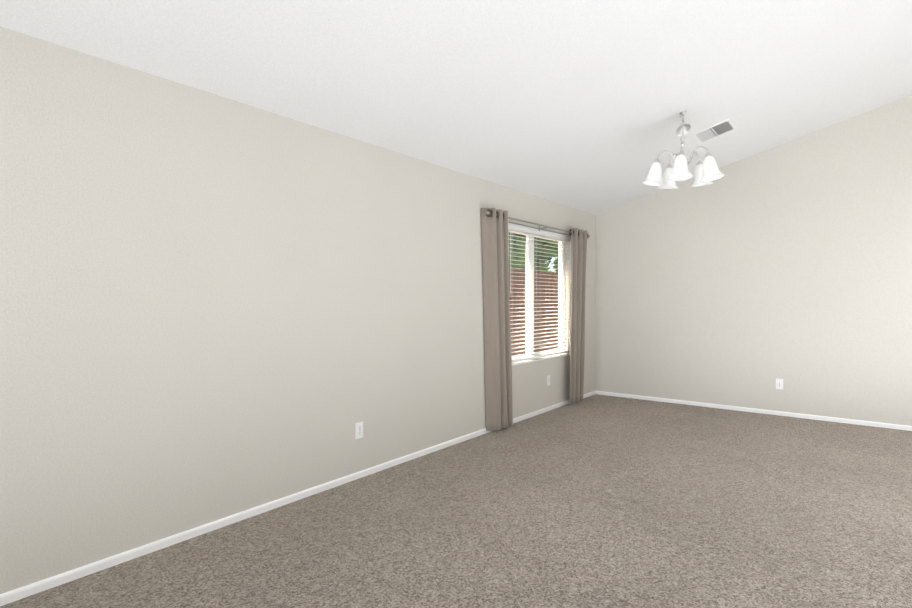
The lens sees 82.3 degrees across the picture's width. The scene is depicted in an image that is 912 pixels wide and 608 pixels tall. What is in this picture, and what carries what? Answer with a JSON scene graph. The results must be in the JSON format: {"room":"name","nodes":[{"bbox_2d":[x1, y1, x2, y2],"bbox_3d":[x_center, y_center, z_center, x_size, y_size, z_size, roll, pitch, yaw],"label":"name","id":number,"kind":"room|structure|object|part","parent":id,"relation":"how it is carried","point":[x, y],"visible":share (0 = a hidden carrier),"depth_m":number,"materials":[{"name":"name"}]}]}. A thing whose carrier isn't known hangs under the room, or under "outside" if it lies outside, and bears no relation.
{"room":"empty living room","nodes":[
{"label":"empty living room","id":0,"kind":"room"},
{"bbox_2d":[0,27,595,593],"bbox_3d":[-0.979,0.030,3.559,0.180,2.460,9.530,0,1,38],"label":"wall","id":1,"kind":"structure","parent":0,"point":[214,307],"depth_m":2.89,"materials":[{"name":"paint"}]},
{"bbox_2d":[0,391,595,605],"bbox_3d":[-0.903,1.238,3.511,0.012,0.046,9.170,0,1,38],"label":"baseboard","id":2,"kind":"structure","parent":1,"relation":"attached to","point":[8,597],"depth_m":2.92,"materials":[{"name":"white wood"}]},
{"bbox_2d":[355,422,362,438],"bbox_3d":[-0.698,0.914,3.773,0.008,0.115,0.070,0,1,38],"label":"electrical outlet","id":3,"kind":"object","parent":1,"relation":"attached to","point":[358,430],"visible":1,"depth_m":3.77,"materials":[{"name":"white plastic"}]},
{"bbox_2d":[481,208,589,430],"bbox_3d":[0.985,0.149,5.833,0.130,2.138,2.338,0,1,38],"label":"curtain","id":4,"kind":"object","parent":1,"relation":"attached to","point":[498,357],"visible":1,"depth_m":5.11,"materials":[{"name":"beige fabric"}]},
{"bbox_3d":[0.407,0.156,5.088,0.113,2.138,0.416,0,1,38],"label":"panel","id":5,"kind":"part","parent":4,"relation":"part of","materials":[{"name":"fabric"}]},
{"bbox_3d":[0.976,-0.857,5.831,0.106,0.075,2.338,0,1,38],"label":"rod","id":6,"kind":"part","parent":4,"relation":"part of","materials":[{"name":"silver metal"}]},
{"bbox_3d":[1.525,0.143,6.519,0.121,2.138,0.577,0,1,38],"label":"panel","id":7,"kind":"part","parent":4,"relation":"part of","materials":[{"name":"fabric"}]},
{"bbox_2d":[509,229,564,362],"bbox_3d":[0.888,-0.106,5.989,0.083,1.490,1.540,0,1,38],"label":"window","id":8,"kind":"structure","parent":1,"relation":"in","point":[530,283],"depth_m":5.95,"materials":[{"name":"white plastic"}]},
{"bbox_2d":[508,223,570,362],"bbox_3d":[0.945,-0.119,5.945,0.077,1.456,1.516,0,1,38],"label":"window blinds","id":9,"kind":"object","parent":8,"relation":"attached to","point":[535,231],"visible":0.69,"depth_m":5.91,"materials":[{"name":"white plastic"}]},
{"bbox_2d":[512,353,569,365],"bbox_3d":[0.939,0.633,5.956,0.083,0.012,1.538,0,1,38],"label":"window sill","id":10,"kind":"structure","parent":1,"relation":"attached to","point":[536,359],"depth_m":5.92,"materials":[{"name":"white wood"}]},
{"bbox_2d":[547,375,549,385],"bbox_3d":[1.075,0.888,6.055,0.008,0.115,0.070,0,1,38],"label":"electrical outlet","id":11,"kind":"object","parent":1,"relation":"attached to","point":[548,380],"visible":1,"depth_m":6.05,"materials":[{"name":"white plastic"}]},
{"bbox_2d":[0,394,911,607],"bbox_3d":[1.856,1.340,1.367,7.360,0.120,9.530,0,1,38],"label":"floor","id":12,"kind":"structure","parent":0,"point":[599,501],"depth_m":2.93,"materials":[{"name":"carpet"}]},
{"bbox_2d":[0,0,911,214],"bbox_3d":[0.601,-1.735,2.316,4.180,1.228,9.530,0,1,38],"label":"ceiling slope","id":13,"kind":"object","parent":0,"point":[581,105],"visible":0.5,"depth_m":3.40,"materials":[{"name":"paint"}]},
{"bbox_2d":[642,111,723,188],"bbox_3d":[1.932,-1.327,4.419,0.625,0.616,0.628,0,1,38],"label":"chandelier","id":14,"kind":"object","parent":13,"relation":"hanging from","point":[707,172],"visible":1,"depth_m":4.42,"materials":[{"name":"white glass"}]},
{"bbox_2d":[692,118,736,143],"bbox_3d":[2.478,-1.650,4.999,0.335,0.010,0.350,-18,-11,37],"label":"air vent register","id":15,"kind":"object","parent":13,"relation":"attached to","point":[715,131],"visible":1,"depth_m":4.99,"materials":[{"name":"white metal"}]},
{"bbox_2d":[595,95,911,425],"bbox_3d":[4.725,-0.513,5.042,7.360,3.520,0.180,0,1,38],"label":"wall","id":16,"kind":"structure","parent":0,"point":[747,282],"depth_m":5.81,"materials":[{"name":"paint"}]},
{"bbox_2d":[596,391,911,430],"bbox_3d":[4.666,1.225,4.981,7.000,0.046,0.012,0,1,38],"label":"baseboard","id":17,"kind":"structure","parent":16,"relation":"attached to","point":[840,420],"depth_m":5.88,"materials":[{"name":"white wood"}]},
{"bbox_2d":[776,379,782,388],"bbox_3d":[3.601,0.890,5.808,0.070,0.115,0.008,0,1,38],"label":"electrical outlet","id":18,"kind":"object","parent":16,"relation":"attached to","point":[779,383],"visible":1,"depth_m":5.80,"materials":[{"name":"white plastic"}]},
{"label":"outside","id":19,"kind":"structure","parent":0,"visible":0},
{"bbox_3d":[-10.235,1.259,16.104,29.819,0.180,37.000,0,1,38],"label":"ground","id":20,"kind":"structure","parent":19,"visible":0},
{"bbox_2d":[509,269,557,355],"bbox_3d":[0.341,0.306,8.542,0.150,1.860,18.054,0,1,38],"label":"fence","id":21,"kind":"object","parent":20,"relation":"on","point":[545,289],"depth_m":9.99,"materials":[{"name":"brown wood"}]},
{"bbox_2d":[509,232,558,272],"bbox_3d":[2.342,-1.774,15.368,4.048,5.912,4.321,0,1,38],"label":"tree","id":22,"kind":"object","parent":20,"relation":"on","point":[521,258],"depth_m":14.98,"materials":[{"name":"green plant"}]}
]}

